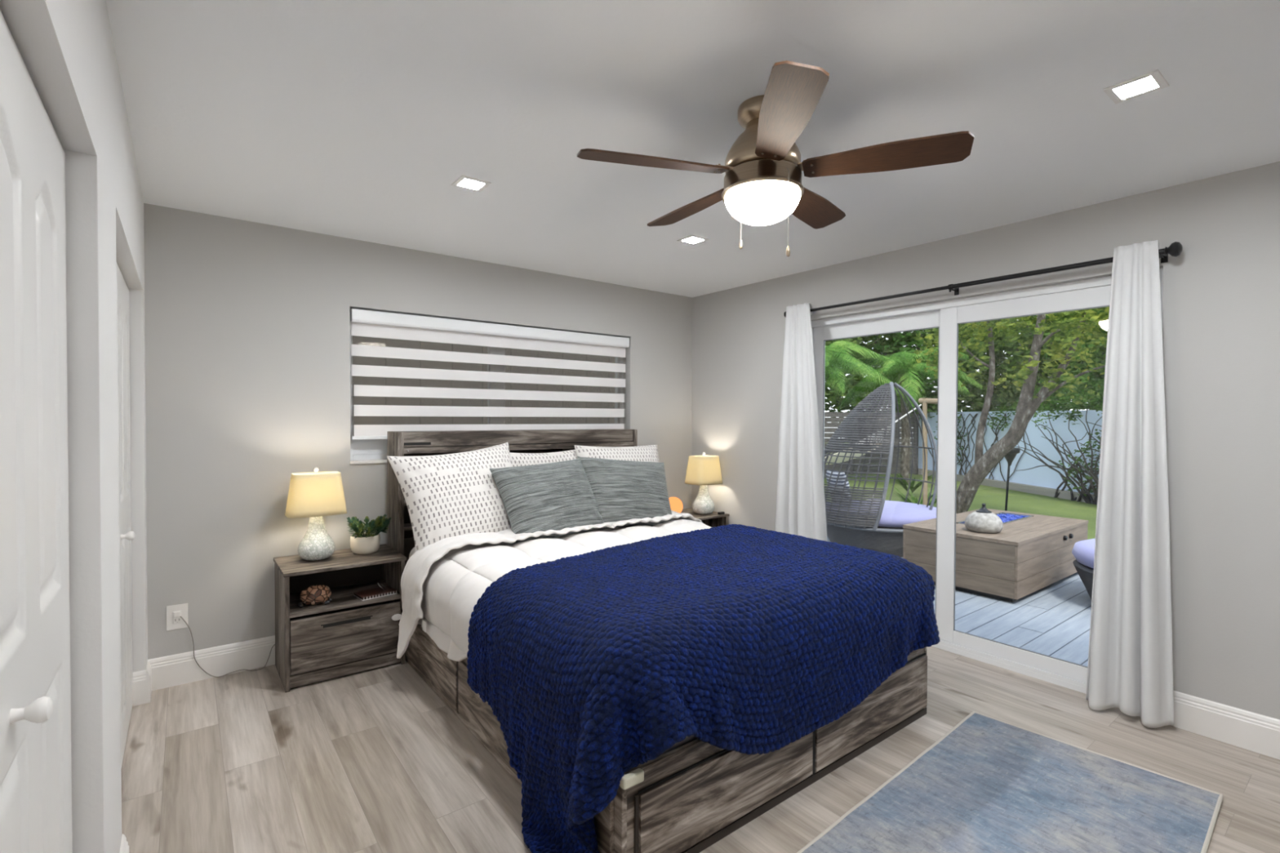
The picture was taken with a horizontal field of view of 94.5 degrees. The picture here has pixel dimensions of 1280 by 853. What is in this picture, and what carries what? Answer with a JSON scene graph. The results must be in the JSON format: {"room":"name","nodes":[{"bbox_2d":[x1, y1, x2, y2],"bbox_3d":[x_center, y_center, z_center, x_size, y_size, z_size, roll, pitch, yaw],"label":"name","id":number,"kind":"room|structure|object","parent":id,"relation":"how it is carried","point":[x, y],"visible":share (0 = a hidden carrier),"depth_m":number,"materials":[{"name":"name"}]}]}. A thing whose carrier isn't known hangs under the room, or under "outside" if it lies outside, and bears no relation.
{"room":"bedroom","nodes":[
{"label":"bedroom","id":0,"kind":"room"},
{"bbox_2d":[0,0,147,852],"bbox_3d":[-1.348,0.146,0.889,0.750,2.440,4.650,0,1,-38],"label":"wall","id":1,"kind":"structure","parent":0,"point":[66,48],"depth_m":1.33,"materials":[{"name":"white paint"}]},
{"bbox_2d":[0,10,72,852],"bbox_3d":[-1.004,0.384,0.985,0.076,1.941,0.796,0,1,-38],"label":"door","id":2,"kind":"structure","parent":1,"relation":"in","point":[36,751],"depth_m":0.98,"materials":[{"name":"white paint"}]},
{"bbox_2d":[116,263,134,768],"bbox_3d":[-2.200,0.345,2.534,0.076,1.961,0.691,0,1,-38],"label":"door","id":3,"kind":"structure","parent":1,"relation":"in","point":[126,535],"depth_m":2.50,"materials":[{"name":"white paint"}]},
{"bbox_2d":[119,660,151,852],"bbox_3d":[-1.859,1.266,2.148,0.065,0.158,2.035,0,1,-38],"label":"baseboard","id":4,"kind":"structure","parent":1,"relation":"attached to","point":[141,680],"depth_m":2.83,"materials":[{"name":"white wood"}]},
{"bbox_2d":[350,532,380,554],"bbox_3d":[-1.582,0.675,3.409,0.159,0.103,0.159,0,1,-38],"label":"pot","id":5,"kind":"object","parent":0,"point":[359,544],"depth_m":3.35,"materials":[{"name":"beige ceramic"}]},
{"bbox_2d":[143,203,692,659],"bbox_3d":[-1.307,0.099,3.983,4.596,2.440,0.200,0,1,-38],"label":"wall","id":6,"kind":"structure","parent":0,"point":[247,323],"depth_m":3.28,"materials":[{"name":"grey paint"}]},
{"bbox_2d":[166,603,187,631],"bbox_3d":[-2.374,0.979,3.035,0.088,0.126,0.022,0,1,-38],"label":"wall outlet","id":7,"kind":"object","parent":6,"relation":"attached to","point":[174,620],"visible":1,"depth_m":3.04,"materials":[{"name":"white plastic"}]},
{"bbox_2d":[173,610,182,623],"bbox_3d":[-2.377,0.979,3.038,0.036,0.064,0.005,0,1,-38],"label":"socket","id":8,"kind":"object","parent":7,"relation":"attached to","point":[177,619],"depth_m":3.03,"materials":[{"name":"white plastic"}]},
{"bbox_2d":[180,616,275,677],"bbox_3d":[-2.146,1.149,3.184,0.522,0.357,0.032,0,1,-37],"label":"power cord","id":9,"kind":"object","parent":7,"relation":"hanging from","point":[180,616],"visible":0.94,"depth_m":3.10,"materials":[{"name":"grey plastic"}]},
{"bbox_2d":[147,635,275,690],"bbox_3d":[-1.008,1.239,4.099,3.696,0.158,0.015,0,1,-38],"label":"baseboard","id":10,"kind":"structure","parent":6,"relation":"attached to","point":[168,671],"depth_m":3.12,"materials":[{"name":"white wood"}]},
{"bbox_2d":[349,322,623,464],"bbox_3d":[-0.951,-0.253,4.225,2.092,0.942,0.182,0,1,-38],"label":"window","id":11,"kind":"structure","parent":6,"relation":"in","point":[369,451],"depth_m":3.75,"materials":[{"name":"white plastic"}]},
{"bbox_2d":[350,384,624,402],"bbox_3d":[-0.948,-0.222,4.173,2.019,0.070,0.068,0,1,-38],"label":"roller blind","id":12,"kind":"object","parent":11,"relation":"attached to","point":[358,390],"depth_m":4.06,"materials":[{"name":"white fabric"}]},
{"bbox_2d":[350,343,625,372],"bbox_3d":[-0.944,-0.450,4.172,2.026,0.097,0.068,0,1,-38],"label":"roller blind","id":13,"kind":"object","parent":11,"relation":"attached to","point":[357,349],"depth_m":4.05,"materials":[{"name":"white fabric"}]},
{"bbox_2d":[350,364,625,387],"bbox_3d":[-0.945,-0.343,4.174,2.026,0.068,0.068,0,1,-38],"label":"roller blind","id":14,"kind":"object","parent":11,"relation":"attached to","point":[357,370],"depth_m":4.06,"materials":[{"name":"white fabric"}]},
{"bbox_2d":[351,401,624,417],"bbox_3d":[-0.947,-0.111,4.176,2.016,0.084,0.068,0,1,-38],"label":"roller blind","id":15,"kind":"object","parent":11,"relation":"attached to","point":[358,410],"depth_m":4.07,"materials":[{"name":"white fabric"}]},
{"bbox_2d":[351,423,624,439],"bbox_3d":[-0.946,0.028,4.180,2.012,0.090,0.068,0,1,-38],"label":"roller blind","id":16,"kind":"object","parent":11,"relation":"attached to","point":[362,432],"depth_m":3.97,"materials":[{"name":"white fabric"}]},
{"bbox_2d":[350,308,629,357],"bbox_3d":[-0.928,-0.621,4.182,2.065,0.178,0.068,0,1,-38],"label":"roller blind","id":17,"kind":"object","parent":11,"relation":"attached to","point":[370,323],"depth_m":4.03,"materials":[{"name":"white plastic"}]},
{"bbox_2d":[106,0,1279,297],"bbox_3d":[0.186,-1.162,2.162,4.750,0.150,5.070,0,1,-38],"label":"ceiling","id":18,"kind":"structure","parent":0,"point":[353,119],"depth_m":2.05,"materials":[{"name":"white paint"}]},
{"bbox_2d":[451,174,491,192],"bbox_3d":[-0.764,-1.096,2.675,0.136,0.006,0.136,0,1,-38],"label":"recessed light","id":19,"kind":"object","parent":18,"relation":"in","point":[464,182],"visible":1,"depth_m":2.67,"materials":[{"name":"white plastic"}]},
{"bbox_2d":[457,178,484,189],"bbox_3d":[-0.764,-1.097,2.675,0.092,0.002,0.092,0,1,-38],"label":"diffuser","id":20,"kind":"object","parent":19,"relation":"attached to","point":[466,184],"depth_m":2.67,"materials":[{"name":"white plastic"}]},
{"bbox_2d":[676,235,709,244],"bbox_3d":[0.314,-1.105,3.506,0.136,0.006,0.136,0,1,-38],"label":"recessed light","id":21,"kind":"object","parent":18,"relation":"in","point":[692,239],"visible":1,"depth_m":3.50,"materials":[{"name":"white plastic"}]},
{"bbox_2d":[683,237,702,243],"bbox_3d":[0.314,-1.106,3.506,0.092,0.002,0.092,0,1,-38],"label":"diffuser","id":22,"kind":"object","parent":21,"relation":"attached to","point":[687,240],"depth_m":3.51,"materials":[{"name":"white plastic"}]},
{"bbox_2d":[577,60,974,257],"bbox_3d":[0.405,-0.815,2.054,1.218,0.540,1.190,0,1,-38],"label":"ceiling fan","id":23,"kind":"object","parent":18,"relation":"hanging from","point":[763,167],"visible":1,"depth_m":1.90,"materials":[{"name":"brown wood"}]},
{"bbox_2d":[1102,69,1168,104],"bbox_3d":[1.572,-1.074,1.875,0.136,0.006,0.136,0,1,-38],"label":"recessed light","id":24,"kind":"object","parent":18,"relation":"in","point":[1153,81],"visible":1,"depth_m":1.87,"materials":[{"name":"white plastic"}]},
{"bbox_2d":[1114,75,1158,98],"bbox_3d":[1.572,-1.075,1.875,0.092,0.002,0.092,0,1,-38],"label":"diffuser","id":25,"kind":"object","parent":24,"relation":"attached to","point":[1147,84],"depth_m":1.88,"materials":[{"name":"white plastic"}]},
{"bbox_2d":[120,646,1279,852],"bbox_3d":[0.141,1.413,2.124,4.600,0.120,4.950,0,1,-38],"label":"floor","id":26,"kind":"structure","parent":0,"point":[373,760],"depth_m":2.34,"materials":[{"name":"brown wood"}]},
{"bbox_2d":[273,544,406,692],"bbox_3d":[-1.669,1.028,3.295,0.592,0.600,0.425,0,1,-38],"label":"nightstand","id":27,"kind":"object","parent":26,"relation":"on","point":[348,634],"visible":0.91,"depth_m":3.17,"materials":[{"name":"brown wood"}]},
{"bbox_2d":[297,584,331,608],"bbox_3d":[-1.722,0.892,3.134,0.161,0.102,0.102,0,1,-38],"label":"turtle figurine","id":28,"kind":"object","parent":27,"relation":"on","point":[314,594],"visible":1,"depth_m":3.10,"materials":[{"name":"brown stone"}]},
{"bbox_2d":[284,466,346,560],"bbox_3d":[-1.780,0.475,3.253,0.288,0.505,0.214,0,1,-38],"label":"table lamp","id":29,"kind":"object","parent":27,"relation":"on","point":[316,495],"visible":1,"depth_m":3.19,"materials":[{"name":"fabric"}]},
{"bbox_2d":[289,579,400,617],"bbox_3d":[-1.668,0.949,3.293,0.539,0.017,0.403,0,1,-38],"label":"shelf","id":30,"kind":"object","parent":27,"relation":"attached to","point":[342,597],"depth_m":3.25,"materials":[{"name":"brown wood"}]},
{"bbox_2d":[346,514,391,554],"bbox_3d":[-1.571,0.621,3.430,0.235,0.210,0.262,0,1,-33],"label":"potted succulent","id":31,"kind":"object","parent":27,"relation":"on","point":[362,542],"visible":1,"depth_m":3.37,"materials":[{"name":"green plant"}]},
{"bbox_2d":[353,585,397,600],"bbox_3d":[-1.477,0.930,3.308,0.190,0.020,0.142,-1,1,-45],"label":"notebook","id":32,"kind":"object","parent":27,"relation":"on","point":[367,594],"visible":1,"depth_m":3.29,"materials":[{"name":"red paper"}]},
{"bbox_2d":[391,613,401,620],"bbox_3d":[-1.348,1.057,3.280,0.055,0.034,0.014,0,1,-38],"label":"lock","id":33,"kind":"object","parent":27,"relation":"attached to","point":[397,616],"visible":0.82,"depth_m":3.27,"materials":[{"name":"white"}]},
{"bbox_2d":[386,428,927,852],"bbox_3d":[-0.107,0.689,3.200,1.779,1.293,2.486,0,1,-38],"label":"frame","id":34,"kind":"object","parent":26,"relation":"on","point":[696,793],"visible":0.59,"depth_m":2.27,"materials":[{"name":"brown wood"}]},
{"bbox_2d":[404,523,412,530],"bbox_3d":[-0.799,0.610,4.107,1.693,0.018,0.140,0,1,-38],"label":"shelf","id":35,"kind":"object","parent":34,"relation":"attached to","point":[407,526],"depth_m":3.57,"materials":[{"name":"brown wood"}]},
{"bbox_2d":[404,440,633,453],"bbox_3d":[-0.779,0.137,4.077,1.693,0.035,0.198,0,1,-38],"label":"shelf","id":36,"kind":"object","parent":34,"relation":"attached to","point":[521,446],"depth_m":3.93,"materials":[{"name":"brown wood"}]},
{"bbox_2d":[408,546,697,764],"bbox_3d":[-0.044,0.869,3.131,1.685,0.333,2.185,0,1,-38],"label":"mattress","id":37,"kind":"object","parent":34,"relation":"on","point":[686,740],"visible":0.04,"depth_m":1.91,"materials":[{"name":"white fabric"}]},
{"bbox_2d":[509,449,577,466],"bbox_3d":[-0.596,0.443,3.937,0.721,0.599,0.230,-1,1,-41],"label":"pillow","id":38,"kind":"object","parent":37,"relation":"on","point":[517,459],"visible":0.1,"depth_m":3.89,"materials":[{"name":"fabric"}]},
{"bbox_2d":[396,510,711,661],"bbox_3d":[0.055,0.878,2.990,2.041,0.600,1.829,0,1,-38],"label":"comforter","id":39,"kind":"object","parent":37,"relation":"on","point":[442,582],"visible":0.35,"depth_m":2.97,"materials":[{"name":"white fabric"}]},
{"bbox_2d":[386,442,511,551],"bbox_3d":[-0.997,0.424,3.408,0.794,0.641,0.379,-1,1,-42],"label":"pillow","id":40,"kind":"object","parent":39,"relation":"on","point":[446,495],"visible":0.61,"depth_m":3.26,"materials":[{"name":"fabric"}]},
{"bbox_2d":[488,458,608,543],"bbox_3d":[-0.533,0.438,3.552,0.676,0.455,0.317,-1,1,-45],"label":"velvet cushion","id":41,"kind":"object","parent":39,"relation":"on","point":[556,495],"visible":0.93,"depth_m":3.43,"materials":[{"name":"grey fabric"}]},
{"bbox_2d":[466,524,940,852],"bbox_3d":[0.317,0.967,2.618,2.075,0.726,1.283,0,1,-38],"label":"throw blanket","id":42,"kind":"object","parent":39,"relation":"on","point":[592,666],"visible":1,"depth_m":2.07,"materials":[{"name":"blue fabric"}]},
{"bbox_2d":[574,444,659,462],"bbox_3d":[-0.107,0.425,4.170,0.706,0.595,0.306,0,1,-33],"label":"pillow","id":43,"kind":"object","parent":37,"relation":"on","point":[642,453],"visible":0.2,"depth_m":4.16,"materials":[{"name":"fabric"}]},
{"bbox_2d":[577,456,673,527],"bbox_3d":[-0.086,0.440,3.882,0.665,0.491,0.317,0,1,-22],"label":"velvet cushion","id":44,"kind":"object","parent":37,"relation":"on","point":[622,490],"visible":0.85,"depth_m":3.80,"materials":[{"name":"grey fabric"}]},
{"bbox_2d":[619,768,644,789],"bbox_3d":[-0.039,1.013,1.722,0.074,0.032,0.076,0,1,-38],"label":"guard","id":45,"kind":"object","parent":34,"relation":"attached to","point":[633,778],"visible":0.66,"depth_m":1.69,"materials":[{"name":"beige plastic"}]},
{"bbox_2d":[680,507,728,528],"bbox_3d":[0.364,1.013,4.819,0.592,0.600,0.425,0,1,-38],"label":"nightstand","id":46,"kind":"object","parent":26,"relation":"on","point":[713,520],"visible":0.12,"depth_m":4.86,"materials":[{"name":"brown wood"}]},
{"bbox_2d":[668,497,683,512],"bbox_3d":[0.262,0.633,4.635,0.149,0.164,0.149,0,1,-38],"label":"ball","id":47,"kind":"object","parent":46,"relation":"on","point":[676,504],"visible":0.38,"depth_m":4.58,"materials":[{"name":"orange"}]},
{"bbox_2d":[684,452,722,514],"bbox_3d":[0.521,0.461,4.838,0.288,0.505,0.214,0,1,-38],"label":"table lamp","id":48,"kind":"object","parent":46,"relation":"on","point":[702,471],"visible":1,"depth_m":4.77,"materials":[{"name":"white fabric"}]},
{"bbox_2d":[717,511,724,515],"bbox_3d":[0.658,0.703,4.798,0.055,0.022,0.028,0,1,-38],"label":"alarm clock","id":49,"kind":"object","parent":46,"relation":"on","point":[718,513],"visible":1,"depth_m":4.78,"materials":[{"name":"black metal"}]},
{"bbox_2d":[796,711,1222,852],"bbox_3d":[1.183,1.354,1.907,1.799,0.012,0.839,-1,1,-40],"label":"area rug","id":50,"kind":"object","parent":26,"relation":"on","point":[988,784],"visible":1,"depth_m":2.11,"materials":[{"name":"blue carpet"}]},
{"bbox_2d":[826,536,1091,666],"bbox_3d":[4.070,1.460,4.894,4.991,0.030,8.728,0,1,-38],"label":"deck","id":51,"kind":"object","parent":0,"point":[1054,620],"visible":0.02,"depth_m":4.46,"materials":[{"name":"grey wood"}]},
{"bbox_2d":[823,382,937,557],"bbox_3d":[2.788,0.448,6.952,1.573,1.923,1.542,0,1,-38],"label":"hanging egg chair","id":52,"kind":"object","parent":51,"relation":"on","point":[871,523],"visible":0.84,"depth_m":6.53,"materials":[{"name":"grey wicker"}]},
{"bbox_2d":[826,470,851,506],"bbox_3d":[2.309,0.714,6.872,0.176,0.409,0.421,0,1,-10],"label":"pillow","id":53,"kind":"object","parent":52,"relation":"on","point":[833,481],"visible":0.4,"depth_m":6.76,"materials":[{"name":"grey fabric"}]},
{"bbox_2d":[827,499,936,527],"bbox_3d":[2.845,1.002,6.964,1.380,0.152,1.380,0,1,-38],"label":"seat cushion","id":54,"kind":"object","parent":52,"relation":"on","point":[894,513],"depth_m":6.40,"materials":[{"name":"purple fabric"}]},
{"bbox_2d":[902,508,1088,602],"bbox_3d":[3.434,1.173,5.662,1.720,0.520,0.985,0,1,-38],"label":"fire pit table","id":55,"kind":"object","parent":51,"relation":"on","point":[1031,553],"visible":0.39,"depth_m":5.12,"materials":[{"name":"brown wood"}]},
{"bbox_2d":[964,503,1003,533],"bbox_3d":[3.036,0.802,5.225,0.300,0.246,0.300,0,1,-38],"label":"torch","id":56,"kind":"object","parent":55,"relation":"on","point":[983,520],"visible":1,"depth_m":5.13,"materials":[{"name":"stone"}]},
{"bbox_2d":[955,511,1033,524],"bbox_3d":[3.508,0.944,5.826,1.060,0.063,0.290,0,1,-38],"label":"tray","id":57,"kind":"object","parent":55,"relation":"on","point":[1006,518],"depth_m":5.94,"materials":[{"name":"blue metal"}]},
{"bbox_2d":[1071,538,1095,599],"bbox_3d":[4.086,1.202,4.653,1.120,0.497,1.120,0,1,-38],"label":"wicker ottoman","id":58,"kind":"object","parent":51,"relation":"on","point":[1083,551],"visible":0.19,"depth_m":4.76,"materials":[{"name":"grey"}]},
{"bbox_2d":[1071,538,1095,568],"bbox_3d":[4.087,1.041,4.651,1.120,0.175,1.120,0,1,-38],"label":"seat cushion","id":59,"kind":"object","parent":58,"relation":"on","point":[1083,551],"depth_m":4.78,"materials":[{"name":"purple fabric"}]},
{"bbox_2d":[823,453,1097,539],"bbox_3d":[7.412,1.560,13.328,40.000,0.300,40.000,0,1,-38],"label":"ground","id":60,"kind":"structure","parent":0,"point":[994,498],"depth_m":11.46,"materials":[{"name":"green plant"}]},
{"bbox_2d":[352,335,615,435],"bbox_3d":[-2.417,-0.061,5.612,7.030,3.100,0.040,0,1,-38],"label":"window","id":61,"kind":"structure","parent":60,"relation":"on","point":[361,340],"depth_m":6.07,"materials":[{"name":"glass"}]},
{"bbox_2d":[825,364,844,383],"bbox_3d":[2.409,-0.493,13.026,3.982,3.782,3.674,0,1,-38],"label":"palm tree","id":62,"kind":"object","parent":60,"relation":"on","point":[828,368],"visible":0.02,"depth_m":12.23,"materials":[{"name":"green plant"}]},
{"bbox_2d":[824,336,882,422],"bbox_3d":[5.259,-1.383,18.754,4.545,5.424,4.319,0,1,6],"label":"tree","id":63,"kind":"object","parent":60,"relation":"on","point":[830,395],"visible":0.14,"depth_m":17.63,"materials":[{"name":"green plant"}]},
{"bbox_2d":[824,340,904,397],"bbox_3d":[4.072,-0.331,13.888,3.529,3.446,3.807,0,1,-38],"label":"palm tree","id":64,"kind":"object","parent":60,"relation":"on","point":[843,353],"visible":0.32,"depth_m":12.97,"materials":[{"name":"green plant"}]},
{"bbox_2d":[823,409,919,475],"bbox_3d":[3.164,0.435,16.408,9.500,1.820,0.138,0,1,-5],"label":"fence","id":65,"kind":"object","parent":60,"relation":"on","point":[829,428],"visible":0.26,"depth_m":16.68,"materials":[{"name":"white wood"}]},
{"bbox_2d":[824,324,983,458],"bbox_3d":[8.181,-2.555,19.288,5.988,7.768,6.268,0,1,9],"label":"tree","id":66,"kind":"object","parent":60,"relation":"on","point":[890,341],"visible":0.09,"depth_m":17.96,"materials":[{"name":"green plant"}]},
{"bbox_2d":[835,347,982,484],"bbox_3d":[6.223,-0.238,14.057,2.906,3.272,3.274,0,1,-38],"label":"palm tree","id":67,"kind":"object","parent":60,"relation":"on","point":[900,363],"visible":0.77,"depth_m":13.87,"materials":[{"name":"green plant"}]},
{"bbox_2d":[883,471,934,495],"bbox_3d":[5.515,1.162,12.058,1.076,0.520,0.763,0,1,8],"label":"spiky plant","id":68,"kind":"object","parent":60,"relation":"on","point":[904,482],"visible":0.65,"depth_m":12.00,"materials":[{"name":"green plant"}]},
{"bbox_2d":[889,483,936,506],"bbox_3d":[4.467,1.204,9.478,0.961,0.507,0.921,1,1,29],"label":"spiky plant","id":69,"kind":"object","parent":60,"relation":"on","point":[903,497],"visible":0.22,"depth_m":9.65,"materials":[{"name":"green plant"}]},
{"bbox_2d":[918,398,937,505],"bbox_3d":[4.474,0.516,8.957,0.090,1.901,0.503,-1,1,-41],"label":"frame","id":70,"kind":"object","parent":60,"relation":"on","point":[924,401],"visible":0.42,"depth_m":9.04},
{"bbox_2d":[824,404,921,465],"bbox_3d":[3.260,0.161,10.101,0.900,1.055,2.900,0,1,-38],"label":"hammock","id":71,"kind":"object","parent":70,"relation":"hanging from","point":[839,460],"visible":0.16,"depth_m":9.63,"materials":[{"name":"beige fabric"}]},
{"bbox_2d":[857,324,1028,420],"bbox_3d":[8.733,-1.551,17.094,4.697,5.839,5.144,0,1,-38],"label":"tree","id":72,"kind":"object","parent":60,"relation":"on","point":[910,348],"visible":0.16,"depth_m":16.49,"materials":[{"name":"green plant"}]},
{"bbox_2d":[918,468,1094,503],"bbox_3d":[8.565,1.365,11.750,0.260,0.150,11.045,0,1,-6],"label":"kerb","id":73,"kind":"object","parent":60,"relation":"on","point":[1037,490],"visible":0.22,"depth_m":12.79,"materials":[{"name":"grey concrete"}]},
{"bbox_2d":[933,319,1084,412],"bbox_3d":[11.818,-2.414,16.798,6.152,7.593,5.644,0,1,12],"label":"tree","id":74,"kind":"object","parent":60,"relation":"on","point":[1004,403],"visible":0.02,"depth_m":16.70,"materials":[{"name":"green plant"}]},
{"bbox_2d":[918,409,1102,494],"bbox_3d":[8.702,0.559,11.810,0.200,1.760,11.088,0,1,-6],"label":"wall","id":75,"kind":"structure","parent":60,"relation":"on","point":[1042,476],"depth_m":12.74,"materials":[{"name":"blue paint"}]},
{"bbox_2d":[919,402,1062,481],"bbox_3d":[8.277,0.426,14.659,0.818,1.950,4.721,0,1,-7],"label":"climbing vine","id":76,"kind":"object","parent":75,"relation":"attached to","point":[1004,417],"visible":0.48,"depth_m":14.26,"materials":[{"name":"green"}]},
{"bbox_2d":[1010,369,1104,504],"bbox_3d":[8.577,0.220,10.301,1.188,2.514,5.295,0,1,-13],"label":"shrub","id":77,"kind":"object","parent":75,"relation":"attached to","point":[1084,492],"visible":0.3,"depth_m":11.24,"materials":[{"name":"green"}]},
{"bbox_2d":[911,306,1109,513],"bbox_3d":[5.801,-0.586,8.305,3.071,4.286,4.107,0,1,-38],"label":"leaning tree","id":78,"kind":"object","parent":60,"relation":"on","point":[1026,408],"visible":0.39,"depth_m":8.52,"materials":[{"name":"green plant"}]},
{"bbox_2d":[1004,447,1020,511],"bbox_3d":[6.219,0.908,9.957,0.300,1.101,0.300,0,1,-38],"label":"torch","id":79,"kind":"object","parent":60,"relation":"on","point":[1010,456],"visible":0.71,"depth_m":9.93,"materials":[{"name":"black metal"}]},
{"bbox_2d":[924,313,1106,419],"bbox_3d":[9.507,-1.412,14.455,4.202,5.649,4.830,0,1,6],"label":"tree","id":80,"kind":"object","parent":60,"relation":"on","point":[1015,361],"visible":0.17,"depth_m":14.00,"materials":[{"name":"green plant"}]},
{"bbox_2d":[1036,309,1108,410],"bbox_3d":[10.068,-1.091,12.010,4.654,5.088,4.314,0,1,-38],"label":"tree","id":81,"kind":"object","parent":60,"relation":"on","point":[1099,357],"visible":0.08,"depth_m":11.92,"materials":[{"name":"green plant"}]},
{"bbox_2d":[691,161,1279,719],"bbox_3d":[1.935,0.121,3.421,0.150,2.440,4.650,0,1,-38],"label":"wall","id":82,"kind":"structure","parent":0,"point":[1220,327],"depth_m":2.65,"materials":[{"name":"grey paint"}]},
{"bbox_2d":[783,241,1182,317],"bbox_3d":[1.734,-0.795,3.454,0.116,0.068,2.154,0,1,-38],"label":"curtain rod","id":83,"kind":"object","parent":82,"relation":"attached to","point":[1175,248],"visible":0.92,"depth_m":3.10,"materials":[{"name":"black metal"}]},
{"bbox_2d":[774,302,827,541],"bbox_3d":[1.138,0.227,4.160,0.093,2.174,0.515,0,1,-38],"label":"window curtain","id":84,"kind":"object","parent":83,"relation":"hanging from","point":[800,509],"visible":0.77,"depth_m":4.14,"materials":[{"name":"white fabric"}]},
{"bbox_2d":[1085,240,1174,728],"bbox_3d":[2.254,0.254,2.713,0.093,2.174,0.323,0,1,-38],"label":"window curtain","id":85,"kind":"object","parent":83,"relation":"hanging from","point":[1130,668],"visible":1,"depth_m":2.69,"materials":[{"name":"white fabric"}]},
{"bbox_2d":[810,268,1163,693],"bbox_3d":[1.854,0.294,3.571,0.105,2.087,2.000,0,1,-38],"label":"door","id":86,"kind":"structure","parent":82,"relation":"in","point":[946,316],"depth_m":3.51,"materials":[{"name":"white plastic"}]},
{"bbox_2d":[1169,690,1279,759],"bbox_3d":[1.869,1.262,3.383,0.015,0.158,4.635,0,1,-38],"label":"baseboard","id":87,"kind":"structure","parent":82,"relation":"attached to","point":[1244,729],"depth_m":2.53,"materials":[{"name":"white wood"}]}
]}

